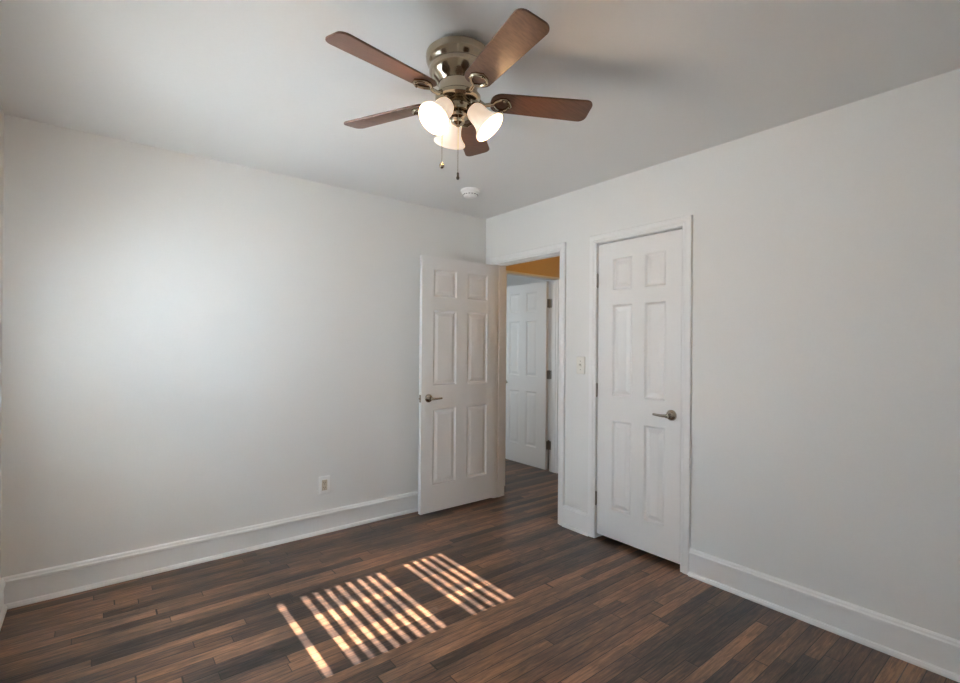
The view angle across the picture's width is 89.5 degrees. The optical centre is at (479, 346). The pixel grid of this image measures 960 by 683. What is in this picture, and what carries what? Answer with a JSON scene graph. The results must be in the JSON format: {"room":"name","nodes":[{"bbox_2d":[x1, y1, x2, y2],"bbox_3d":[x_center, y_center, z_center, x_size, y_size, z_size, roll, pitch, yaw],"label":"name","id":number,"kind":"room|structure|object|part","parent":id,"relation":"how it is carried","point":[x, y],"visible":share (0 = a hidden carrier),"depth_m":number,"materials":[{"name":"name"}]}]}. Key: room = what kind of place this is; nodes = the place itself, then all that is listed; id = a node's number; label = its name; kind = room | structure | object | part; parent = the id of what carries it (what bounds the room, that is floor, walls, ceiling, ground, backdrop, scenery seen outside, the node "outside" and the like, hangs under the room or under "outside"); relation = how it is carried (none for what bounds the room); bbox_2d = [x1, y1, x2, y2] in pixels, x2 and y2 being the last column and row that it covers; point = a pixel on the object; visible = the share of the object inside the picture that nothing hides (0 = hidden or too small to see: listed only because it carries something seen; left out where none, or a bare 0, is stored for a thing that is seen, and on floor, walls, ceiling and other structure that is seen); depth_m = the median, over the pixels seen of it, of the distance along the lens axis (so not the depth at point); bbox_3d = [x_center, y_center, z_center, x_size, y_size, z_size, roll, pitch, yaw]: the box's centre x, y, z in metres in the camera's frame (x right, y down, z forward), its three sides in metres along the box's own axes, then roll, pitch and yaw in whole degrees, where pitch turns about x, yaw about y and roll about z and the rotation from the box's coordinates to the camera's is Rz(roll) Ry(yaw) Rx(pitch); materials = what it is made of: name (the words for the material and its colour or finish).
{"room":"empty bedroom","nodes":[
{"label":"empty bedroom","id":0,"kind":"room"},
{"bbox_2d":[0,105,3,577],"bbox_3d":[-1.238,0.085,0.860,0.150,2.440,3.785,0,0,-38],"label":"wall","id":1,"kind":"structure","parent":0,"point":[1,110],"depth_m":2.36,"materials":[{"name":"paint"}]},
{"bbox_2d":[0,578,6,629],"bbox_3d":[-1.177,1.228,0.914,0.027,0.154,3.785,0,0,-38],"label":"baseboard","id":2,"kind":"structure","parent":1,"relation":"attached to","point":[3,608],"depth_m":2.33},
{"bbox_2d":[1,114,485,577],"bbox_3d":[-1.233,0.085,3.411,3.330,2.440,0.205,0,0,-38],"label":"wall","id":3,"kind":"structure","parent":0,"point":[191,343],"depth_m":2.89,"materials":[{"name":"paint"}]},
{"bbox_2d":[2,491,417,608],"bbox_3d":[-1.156,1.228,3.330,3.064,0.154,0.027,0,0,-38],"label":"baseboard","id":4,"kind":"structure","parent":3,"relation":"attached to","point":[22,589],"depth_m":2.87,"materials":[{"name":"white wood"}]},
{"bbox_2d":[319,475,329,494],"bbox_3d":[-1.089,0.972,3.390,0.078,0.122,0.014,0,0,-38],"label":"electrical outlet","id":5,"kind":"object","parent":3,"relation":"attached to","point":[324,481],"visible":1,"depth_m":3.38,"materials":[{"name":"white plastic"}]},
{"bbox_2d":[322,480,326,490],"bbox_3d":[-1.088,0.972,3.389,0.037,0.072,0.009,0,0,-38],"label":"receptacle","id":6,"kind":"object","parent":5,"relation":"attached to","point":[324,482],"depth_m":3.38,"materials":[{"name":"plastic"}]},
{"bbox_2d":[0,450,958,682],"bbox_3d":[-0.056,1.353,3.749,5.610,0.080,7.070,0,0,-38],"label":"floor","id":7,"kind":"structure","parent":0,"point":[490,590],"depth_m":2.32,"materials":[{"name":"brown wood"}]},
{"bbox_2d":[0,0,959,218],"bbox_3d":[-0.037,-1.177,3.749,5.610,0.100,7.070,0,0,-38],"label":"ceiling","id":8,"kind":"structure","parent":0,"point":[256,84],"depth_m":2.02,"materials":[{"name":"paint"}]},
{"bbox_2d":[325,8,591,179],"bbox_3d":[-0.092,-0.873,1.816,1.005,0.508,1.014,0,0,-38],"label":"ceiling fan","id":9,"kind":"object","parent":8,"relation":"hanging from","point":[458,65],"visible":1,"depth_m":1.76,"materials":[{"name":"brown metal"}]},
{"bbox_3d":[-0.311,-0.941,1.609,0.118,0.031,0.400,0,0,44],"label":"blade","id":10,"kind":"part","parent":9,"relation":"part of","materials":[{"name":"brown wood"}]},
{"bbox_3d":[-0.376,-0.941,1.987,0.400,0.031,0.118,0,0,26],"label":"blade","id":11,"kind":"part","parent":9,"relation":"part of","materials":[{"name":"brown wood"}]},
{"bbox_3d":[-0.152,-0.847,1.762,0.134,0.136,0.126,0,0,-38],"label":"lamp shade","id":12,"kind":"part","parent":9,"relation":"part of","materials":[{"name":"white glass"}]},
{"bbox_3d":[-0.143,-0.860,1.774,0.072,0.076,0.057,0,0,-38],"label":"light bulb","id":13,"kind":"part","parent":9,"relation":"part of","materials":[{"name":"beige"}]},
{"bbox_3d":[-0.113,-0.847,1.948,0.124,0.136,0.134,0,0,-38],"label":"lamp shade","id":14,"kind":"part","parent":9,"relation":"part of","materials":[{"name":"white glass"}]},
{"bbox_3d":[-0.037,-0.939,2.166,0.118,0.031,0.400,0,0,8],"label":"blade","id":15,"kind":"part","parent":9,"relation":"part of","materials":[{"name":"brown wood"}]},
{"bbox_3d":[0.027,-0.846,1.823,0.126,0.136,0.130,0,0,-38],"label":"lamp shade","id":16,"kind":"part","parent":9,"relation":"part of","materials":[{"name":"white glass"}]},
{"bbox_3d":[0.008,-0.859,1.825,0.062,0.076,0.066,0,0,-38],"label":"light bulb","id":17,"kind":"part","parent":9,"relation":"part of","materials":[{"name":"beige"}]},
{"bbox_3d":[0.069,-0.938,1.555,0.118,0.031,0.400,0,0,-28],"label":"blade","id":18,"kind":"part","parent":9,"relation":"part of","materials":[{"name":"brown wood"}]},
{"bbox_3d":[0.238,-0.937,1.899,0.400,0.031,0.118,0,0,-10],"label":"blade","id":19,"kind":"part","parent":9,"relation":"part of","materials":[{"name":"brown wood"}]},
{"bbox_2d":[461,187,479,198],"bbox_3d":[-0.070,-1.099,3.500,0.140,0.055,0.140,0,0,-38],"label":"smoke detector","id":20,"kind":"object","parent":8,"relation":"attached to","point":[467,192],"visible":1,"depth_m":3.46,"materials":[{"name":"white plastic"}]},
{"bbox_2d":[507,275,550,439],"bbox_3d":[-0.393,0.091,6.027,3.320,2.440,3.070,0,0,-38],"label":"wall","id":21,"kind":"structure","parent":0,"point":[511,280],"depth_m":6.97,"materials":[{"name":"paint"}]},
{"bbox_2d":[506,256,559,277],"bbox_3d":[0.895,0.100,5.160,2.180,2.440,0.110,0,0,-38],"label":"wall","id":22,"kind":"structure","parent":0,"point":[548,266],"depth_m":4.87,"materials":[{"name":"orange paint"}]},
{"bbox_2d":[505,281,551,469],"bbox_3d":[0.477,0.307,5.343,0.098,1.980,0.753,0,0,-39],"label":"door","id":23,"kind":"structure","parent":22,"relation":"in","point":[527,442],"depth_m":5.30,"materials":[{"name":"white paint"}]},
{"bbox_2d":[504,270,559,485],"bbox_3d":[0.492,0.302,4.832,0.846,2.030,0.126,0,0,-38],"label":"door frame","id":24,"kind":"structure","parent":22,"relation":"attached to","point":[554,287],"depth_m":5.04,"materials":[{"name":"white wood"}]},
{"bbox_2d":[486,68,959,640],"bbox_3d":[1.266,0.103,2.847,0.116,2.440,3.785,0,0,-38],"label":"wall","id":25,"kind":"structure","parent":0,"point":[825,401],"depth_m":2.30,"materials":[{"name":"paint"}]},
{"bbox_2d":[418,255,495,514],"bbox_3d":[-0.170,0.299,3.949,0.761,1.990,0.160,0,0,-38],"label":"door","id":26,"kind":"structure","parent":25,"relation":"in","point":[457,331],"depth_m":3.91,"materials":[{"name":"white paint"}]},
{"bbox_3d":[-0.379,0.404,3.722,0.066,0.066,0.062,0,0,-38],"label":"handle","id":27,"kind":"part","parent":26,"relation":"part of","materials":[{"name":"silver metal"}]},
{"bbox_2d":[490,242,565,525],"bbox_3d":[0.403,0.277,3.933,0.150,2.080,0.867,0,0,-38],"label":"door frame","id":28,"kind":"structure","parent":25,"relation":"attached to","point":[555,250],"depth_m":4.06,"materials":[{"name":"white wood"}]},
{"bbox_3d":[0.455,0.277,3.974,0.017,2.080,0.867,0,0,-38],"label":"hall casing","id":29,"kind":"part","parent":28,"relation":"part of","materials":[{"name":"white wood"}]},
{"bbox_2d":[562,505,588,535],"bbox_3d":[0.682,1.242,3.457,0.027,0.154,0.235,0,0,-38],"label":"baseboard","id":30,"kind":"structure","parent":25,"relation":"attached to","point":[574,519],"depth_m":3.45,"materials":[{"name":"white wood"}]},
{"bbox_2d":[576,357,584,373],"bbox_3d":[0.709,0.137,3.436,0.024,0.123,0.076,0,0,-38],"label":"light switch","id":31,"kind":"object","parent":25,"relation":"attached to","point":[580,361],"visible":1,"depth_m":3.44,"materials":[{"name":"beige plastic"}]},
{"bbox_2d":[595,229,682,563],"bbox_3d":[0.984,0.296,3.090,0.098,1.979,0.615,0,0,-38],"label":"door","id":32,"kind":"structure","parent":25,"relation":"in","point":[639,282],"depth_m":3.07,"materials":[{"name":"white paint"}]},
{"bbox_3d":[1.081,0.415,2.908,0.021,0.021,0.103,0,0,-37],"label":"lever","id":33,"kind":"part","parent":32,"relation":"part of","materials":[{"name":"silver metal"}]},
{"bbox_3d":[1.124,0.415,2.885,0.062,0.066,0.066,0,0,-38],"label":"handle","id":34,"kind":"part","parent":32,"relation":"part of","materials":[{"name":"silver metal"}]},
{"bbox_2d":[588,215,692,574],"bbox_3d":[1.034,0.280,3.124,0.133,2.082,0.737,0,0,-38],"label":"door frame","id":35,"kind":"structure","parent":25,"relation":"attached to","point":[685,223],"depth_m":2.84,"materials":[{"name":"white wood"}]},
{"bbox_2d":[688,548,959,682],"bbox_3d":[1.793,1.250,2.058,0.027,0.154,1.883,0,0,-38],"label":"baseboard","id":36,"kind":"structure","parent":25,"relation":"attached to","point":[937,653],"depth_m":2.24,"materials":[{"name":"white wood"}]}
]}

